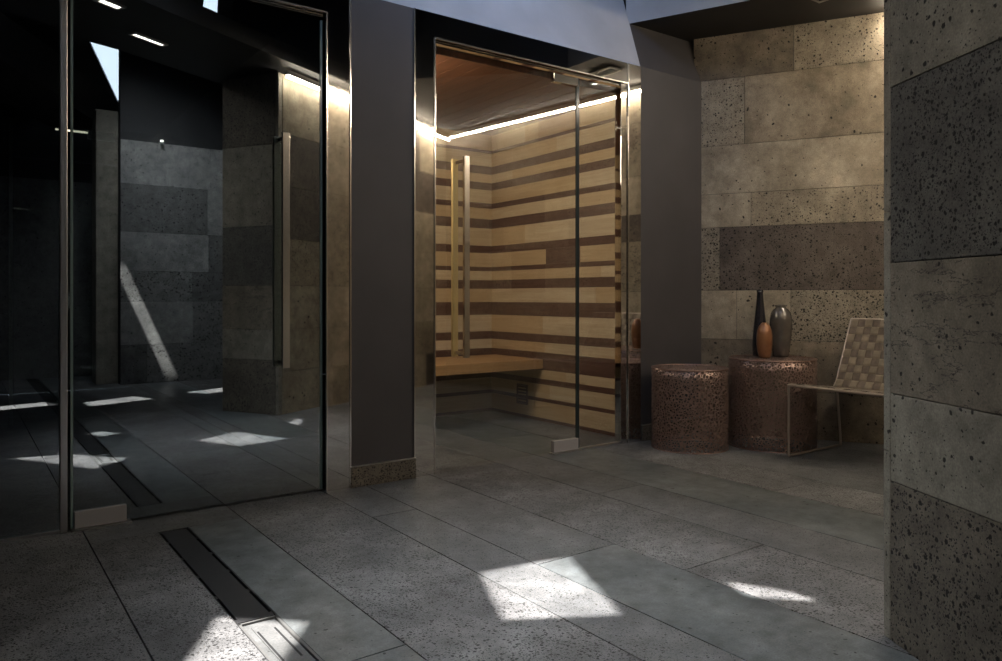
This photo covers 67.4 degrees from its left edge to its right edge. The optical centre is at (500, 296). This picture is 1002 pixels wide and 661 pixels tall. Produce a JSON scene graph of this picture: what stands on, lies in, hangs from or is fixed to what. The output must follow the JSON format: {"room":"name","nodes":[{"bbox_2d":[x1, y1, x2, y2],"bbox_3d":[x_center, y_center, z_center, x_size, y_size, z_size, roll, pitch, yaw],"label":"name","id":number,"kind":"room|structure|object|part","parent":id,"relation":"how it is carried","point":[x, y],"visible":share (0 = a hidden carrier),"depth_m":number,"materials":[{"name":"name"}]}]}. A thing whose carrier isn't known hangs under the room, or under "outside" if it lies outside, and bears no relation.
{"room":"spa","nodes":[
{"label":"spa","id":0,"kind":"room"},
{"bbox_2d":[9,117,114,424],"bbox_3d":[-3.331,-0.200,6.233,1.262,2.400,0.040,0,0,-36],"label":"door","id":1,"kind":"structure","parent":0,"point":[91,135],"depth_m":5.86,"materials":[{"name":"silver glass"}]},
{"bbox_3d":[-3.831,-0.200,5.869,0.024,2.400,0.040,0,0,-36],"label":"post","id":2,"kind":"part","parent":1,"relation":"part of","materials":[{"name":"black metal"}]},
{"bbox_2d":[0,138,133,394],"bbox_3d":[-4.628,-1.000,8.071,10.600,4.000,0.100,0,0,-36],"label":"wall","id":3,"kind":"structure","parent":0,"point":[103,179],"depth_m":8.06,"materials":[{"name":"black paint"}]},
{"bbox_2d":[0,0,301,151],"bbox_3d":[-4.855,-1.640,4.488,5.820,0.040,5.430,0,0,-36],"label":"ceiling","id":4,"kind":"structure","parent":0,"point":[139,65],"depth_m":5.08,"materials":[{"name":"black paint"}]},
{"bbox_2d":[134,16,317,477],"bbox_3d":[-2.469,-1.000,6.222,0.080,4.000,5.430,0,0,-36],"label":"wall partition","id":5,"kind":"structure","parent":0,"point":[203,184],"depth_m":5.39,"materials":[{"name":"clear glass"}]},
{"bbox_2d":[0,386,918,660],"bbox_3d":[0.015,1.060,1.680,10.400,0.120,15.700,0,0,-36],"label":"floor","id":6,"kind":"structure","parent":0,"point":[513,550],"depth_m":3.00,"materials":[{"name":"tile"}]},
{"bbox_2d":[158,527,322,660],"bbox_3d":[-0.104,1.017,1.432,0.125,0.034,4.440,0,0,-36],"label":"floor drain","id":7,"kind":"object","parent":6,"relation":"on","point":[275,640],"visible":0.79,"depth_m":2.47,"materials":[{"name":"grey metal"}]},
{"bbox_3d":[-0.645,1.015,2.176,0.121,0.030,0.374,0,0,-36],"label":"frame","id":8,"kind":"part","parent":7,"relation":"part of","materials":[{"name":"grey metal"}]},
{"bbox_2d":[651,364,728,453],"bbox_3d":[1.260,0.734,5.019,0.504,0.532,0.504,0,0,-36],"label":"side table","id":9,"kind":"object","parent":6,"relation":"on","point":[656,399],"visible":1,"depth_m":4.86,"materials":[{"name":"brown metal"}]},
{"bbox_2d":[728,355,817,452],"bbox_3d":[1.836,0.706,5.087,0.570,0.589,0.570,0,0,-36],"label":"side table","id":10,"kind":"object","parent":6,"relation":"on","point":[805,395],"visible":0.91,"depth_m":4.91,"materials":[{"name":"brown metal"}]},
{"bbox_2d":[752,290,765,355],"bbox_3d":[1.814,0.182,5.260,0.104,0.458,0.104,0,0,-36],"label":"bottle vase","id":11,"kind":"object","parent":10,"relation":"on","point":[759,318],"visible":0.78,"depth_m":5.24,"materials":[{"name":"black ceramic"}]},
{"bbox_2d":[756,323,772,357],"bbox_3d":[1.782,0.292,5.080,0.104,0.238,0.104,0,0,-36],"label":"vase","id":12,"kind":"object","parent":10,"relation":"on","point":[764,338],"visible":1,"depth_m":5.04,"materials":[{"name":"orange ceramic"}]},
{"bbox_2d":[769,305,791,356],"bbox_3d":[1.938,0.233,5.200,0.148,0.356,0.148,0,0,-36],"label":"vase","id":13,"kind":"object","parent":10,"relation":"on","point":[780,321],"visible":0.95,"depth_m":5.15,"materials":[{"name":"grey ceramic"}]},
{"bbox_2d":[787,318,883,456],"bbox_3d":[2.286,0.570,4.633,0.752,0.855,0.675,0,0,-36],"label":"lounge chair","id":14,"kind":"object","parent":6,"relation":"on","point":[861,365],"visible":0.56,"depth_m":4.91,"materials":[{"name":"beige wicker"}]},
{"bbox_3d":[2.036,0.771,4.860,0.613,0.452,0.015,0,0,-36],"label":"leg","id":15,"kind":"part","parent":14,"relation":"part of","materials":[{"name":"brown metal"}]},
{"bbox_3d":[1.988,0.550,4.417,0.017,0.016,0.668,0,0,-36],"label":"rail","id":16,"kind":"part","parent":14,"relation":"part of","materials":[{"name":"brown metal"}]},
{"bbox_3d":[2.191,0.569,4.564,0.500,0.061,0.645,0,0,-36],"label":"seat","id":17,"kind":"part","parent":14,"relation":"part of","materials":[{"name":"beige wicker"}]},
{"bbox_3d":[2.437,0.628,4.744,0.017,0.016,0.668,0,0,-36],"label":"rail","id":18,"kind":"part","parent":14,"relation":"part of","materials":[{"name":"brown metal"}]},
{"bbox_3d":[2.489,0.370,4.781,0.221,0.442,0.645,0,0,-36],"label":"backrest","id":19,"kind":"part","parent":14,"relation":"part of","materials":[{"name":"beige wicker"}]},
{"bbox_3d":[2.583,0.150,4.849,0.017,0.016,0.668,0,0,-36],"label":"rail","id":20,"kind":"part","parent":14,"relation":"part of","materials":[{"name":"brown metal"}]},
{"bbox_2d":[436,127,491,416],"bbox_3d":[-0.909,-0.210,6.032,2.060,2.420,0.030,0,0,-36],"label":"wall","id":21,"kind":"structure","parent":0,"point":[463,393],"depth_m":6.43,"materials":[{"name":"brown wood"}]},
{"bbox_2d":[436,47,614,135],"bbox_3d":[-0.430,-1.440,5.373,2.100,0.040,1.660,0,0,-36],"label":"ceiling","id":22,"kind":"structure","parent":0,"point":[475,94],"depth_m":5.29,"materials":[{"name":"red wood"}]},
{"bbox_2d":[436,0,625,69],"bbox_3d":[0.015,-3.000,1.680,10.400,0.030,15.700,0,0,-36],"label":"ceiling","id":23,"kind":"structure","parent":0,"point":[623,0],"depth_m":9.28,"materials":[{"name":"black paint"}]},
{"bbox_2d":[384,0,701,424],"bbox_3d":[-2.068,-1.000,3.348,8.990,4.000,0.548,0,0,-36],"label":"wall","id":24,"kind":"structure","parent":0,"point":[671,290],"depth_m":5.33,"materials":[{"name":"grey paint"}]},
{"bbox_2d":[0,529,59,542],"bbox_3d":[-3.718,0.994,1.848,4.557,0.012,0.030,0,0,-36],"label":"trim","id":25,"kind":"structure","parent":24,"relation":"attached to","point":[56,531],"depth_m":3.12,"materials":[{"name":"grey metal"}]},
{"bbox_2d":[59,0,67,533],"bbox_3d":[-1.861,-0.228,3.193,0.028,2.455,0.045,0,0,-36],"label":"trim","id":26,"kind":"structure","parent":24,"relation":"attached to","point":[63,4],"depth_m":3.18,"materials":[{"name":"grey metal"}]},
{"bbox_2d":[70,0,321,532],"bbox_3d":[-1.381,-0.212,3.541,1.133,2.425,0.144,0,0,-36],"label":"door","id":27,"kind":"structure","parent":24,"relation":"in","point":[111,515],"depth_m":3.69,"materials":[{"name":"silver glass"}]},
{"bbox_3d":[-1.742,0.996,3.278,0.231,0.008,0.060,0,0,-36],"label":"floor plate","id":28,"kind":"part","parent":27,"relation":"part of","materials":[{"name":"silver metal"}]},
{"bbox_2d":[236,0,326,18],"bbox_3d":[-3.251,-1.530,2.216,5.745,0.140,0.114,0,0,-36],"label":"trim","id":29,"kind":"structure","parent":24,"relation":"attached to","point":[317,4],"depth_m":3.81,"materials":[{"name":"silver metal"}]},
{"bbox_2d":[270,0,327,12],"bbox_3d":[-3.216,-1.460,2.168,5.745,0.008,0.012,0,0,-36],"label":"trim","id":30,"kind":"structure","parent":24,"relation":"attached to","point":[279,1],"depth_m":3.77,"materials":[{"name":"silver metal"}]},
{"bbox_2d":[326,13,327,491],"bbox_3d":[-0.894,-0.230,3.856,0.008,2.460,0.010,0,0,-36],"label":"trim","id":31,"kind":"structure","parent":24,"relation":"attached to","point":[326,13],"depth_m":3.85,"materials":[{"name":"silver metal"}]},
{"bbox_2d":[318,0,349,490],"bbox_3d":[-0.875,-0.300,3.942,0.128,2.600,0.114,0,0,-36],"label":"trim","id":32,"kind":"structure","parent":24,"relation":"attached to","point":[338,10],"depth_m":3.90,"materials":[{"name":"silver metal"}]},
{"bbox_2d":[350,0,350,487],"bbox_3d":[-0.789,-0.300,3.932,0.008,2.600,0.010,0,0,-36],"label":"door frame","id":33,"kind":"structure","parent":24,"relation":"attached to","point":[350,0],"depth_m":3.93,"materials":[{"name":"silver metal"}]},
{"bbox_2d":[351,0,412,465],"bbox_3d":[-0.672,-0.300,4.097,0.383,2.600,0.120,0,0,-36],"label":"pier","id":34,"kind":"structure","parent":24,"relation":"in","point":[381,30],"depth_m":4.04,"materials":[{"name":"grey paint"}]},
{"bbox_2d":[351,457,415,487],"bbox_3d":[-0.630,0.944,4.043,0.386,0.112,0.018,0,0,-36],"label":"baseboard","id":35,"kind":"object","parent":34,"relation":"attached to","point":[400,469],"visible":1,"depth_m":4.03,"materials":[{"name":"brown stone"}]},
{"bbox_2d":[413,8,414,457],"bbox_3d":[-0.479,-0.300,4.157,0.008,2.600,0.010,0,0,-36],"label":"door frame","id":36,"kind":"structure","parent":24,"relation":"attached to","point":[413,8],"depth_m":4.15,"materials":[{"name":"silver metal"}]},
{"bbox_2d":[415,8,434,476],"bbox_3d":[-0.460,-0.300,4.243,0.131,2.600,0.114,0,0,-36],"label":"trim","id":37,"kind":"structure","parent":24,"relation":"attached to","point":[424,20],"depth_m":4.20,"materials":[{"name":"silver metal"}]},
{"bbox_2d":[434,38,435,474],"bbox_3d":[-0.373,-0.230,4.234,0.008,2.460,0.010,0,0,-36],"label":"trim","id":38,"kind":"structure","parent":24,"relation":"attached to","point":[434,38],"depth_m":4.23,"materials":[{"name":"silver metal"}]},
{"bbox_2d":[451,73,581,454],"bbox_3d":[0.062,-0.212,4.588,1.111,2.425,0.144,0,0,-36],"label":"door","id":39,"kind":"structure","parent":24,"relation":"in","point":[568,445],"depth_m":4.42,"materials":[{"name":"silver glass"}]},
{"bbox_3d":[0.415,0.996,4.844,0.237,0.008,0.060,0,0,-36],"label":"floor plate","id":40,"kind":"part","parent":39,"relation":"part of","materials":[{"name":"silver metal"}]},
{"bbox_2d":[436,41,619,447],"bbox_3d":[0.203,-0.234,4.698,1.468,2.443,0.038,0,0,-36],"label":"door frame","id":41,"kind":"structure","parent":24,"relation":"in","point":[578,78],"depth_m":4.81,"materials":[{"name":"silver metal"}]},
{"bbox_2d":[435,13,627,86],"bbox_3d":[0.215,-1.530,4.733,1.538,0.140,0.114,0,0,-36],"label":"trim","id":42,"kind":"structure","parent":24,"relation":"attached to","point":[448,28],"depth_m":4.62,"materials":[{"name":"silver metal"}]},
{"bbox_2d":[435,37,628,83],"bbox_3d":[0.250,-1.460,4.686,1.538,0.008,0.012,0,0,-36],"label":"trim","id":43,"kind":"structure","parent":24,"relation":"attached to","point":[436,38],"depth_m":4.62,"materials":[{"name":"silver metal"}]},
{"bbox_2d":[578,441,618,449],"bbox_3d":[0.647,0.994,5.019,0.372,0.012,0.030,0,0,-36],"label":"trim","id":44,"kind":"structure","parent":24,"relation":"attached to","point":[615,442],"depth_m":5.01,"materials":[{"name":"grey metal"}]},
{"bbox_2d":[615,83,626,443],"bbox_3d":[0.822,-0.228,5.146,0.059,2.455,0.060,0,0,-36],"label":"trim","id":45,"kind":"structure","parent":24,"relation":"attached to","point":[620,91],"depth_m":5.12,"materials":[{"name":"silver metal"}]},
{"bbox_2d":[627,63,628,442],"bbox_3d":[0.871,-0.300,5.138,0.008,2.600,0.010,0,0,-36],"label":"trim","id":46,"kind":"structure","parent":24,"relation":"attached to","point":[628,63],"depth_m":5.13,"materials":[{"name":"silver metal"}]},
{"bbox_2d":[629,64,640,442],"bbox_3d":[0.887,-0.300,5.221,0.123,2.600,0.114,0,0,-36],"label":"trim","id":47,"kind":"structure","parent":24,"relation":"attached to","point":[634,70],"depth_m":5.17,"materials":[{"name":"silver metal"}]},
{"bbox_2d":[641,416,701,440],"bbox_3d":[1.237,0.944,5.399,0.632,0.112,0.018,0,0,-36],"label":"baseboard","id":48,"kind":"structure","parent":24,"relation":"attached to","point":[646,429],"depth_m":5.25,"materials":[{"name":"brown stone"}]},
{"bbox_2d":[492,99,614,436],"bbox_3d":[0.408,-0.210,5.963,0.030,2.420,1.630,0,0,-36],"label":"wall","id":49,"kind":"structure","parent":0,"point":[533,165],"depth_m":5.91,"materials":[{"name":"brown wood"}]},
{"bbox_2d":[436,354,542,375],"bbox_3d":[-0.694,0.750,5.719,2.036,0.500,0.710,0,0,-36],"label":"bench","id":50,"kind":"object","parent":49,"relation":"attached to","point":[458,365],"visible":0.41,"depth_m":5.82,"materials":[{"name":"brown wood"}]},
{"bbox_3d":[-0.690,0.512,5.714,2.036,0.025,0.637,0,0,-36],"label":"seat","id":51,"kind":"part","parent":50,"relation":"part of","materials":[{"name":"brown wood"}]},
{"bbox_2d":[517,383,527,404],"bbox_3d":[0.176,0.807,6.246,0.012,0.166,0.140,0,0,-36],"label":"air vent","id":52,"kind":"object","parent":49,"relation":"in","point":[518,384],"visible":1,"depth_m":6.23,"materials":[{"name":"black metal"}]},
{"bbox_2d":[626,0,883,42],"bbox_3d":[2.558,-2.455,3.960,3.352,1.050,4.453,0,0,-20],"label":"ceiling","id":53,"kind":"structure","parent":0,"point":[687,20],"depth_m":5.17,"materials":[{"name":"paint"}]},
{"bbox_2d":[812,0,827,2],"bbox_3d":[2.101,-1.925,4.765,0.140,0.010,0.260,0,0,-36],"label":"ceiling light","id":54,"kind":"object","parent":53,"relation":"in","point":[817,1],"visible":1,"depth_m":4.88,"materials":[{"name":"grey paint"}]},
{"bbox_2d":[694,12,886,444],"bbox_3d":[2.063,-0.465,5.413,1.302,2.930,0.150,0,0,25],"label":"wall","id":55,"kind":"structure","parent":0,"point":[792,117],"depth_m":5.31,"materials":[{"name":"beige stone"}]},
{"bbox_2d":[884,0,1001,660],"bbox_3d":[2.632,-0.450,2.074,2.951,2.900,0.620,0,0,-6],"label":"wall pier","id":56,"kind":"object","parent":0,"point":[943,58],"visible":1,"depth_m":1.96,"materials":[{"name":"grey stone"}]},
{"bbox_3d":[-4.232,-1.000,-1.406,0.100,4.000,15.700,0,0,-36],"label":"wall","id":57,"kind":"structure","parent":0,"visible":0},
{"bbox_2d":[237,0,322,18],"bbox_3d":[-3.244,-1.446,2.193,5.730,0.017,0.038,0,0,-36],"label":"trim","id":58,"kind":"structure","parent":57,"relation":"attached to","point":[264,3],"depth_m":3.75,"materials":[{"name":"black metal"}]}
]}

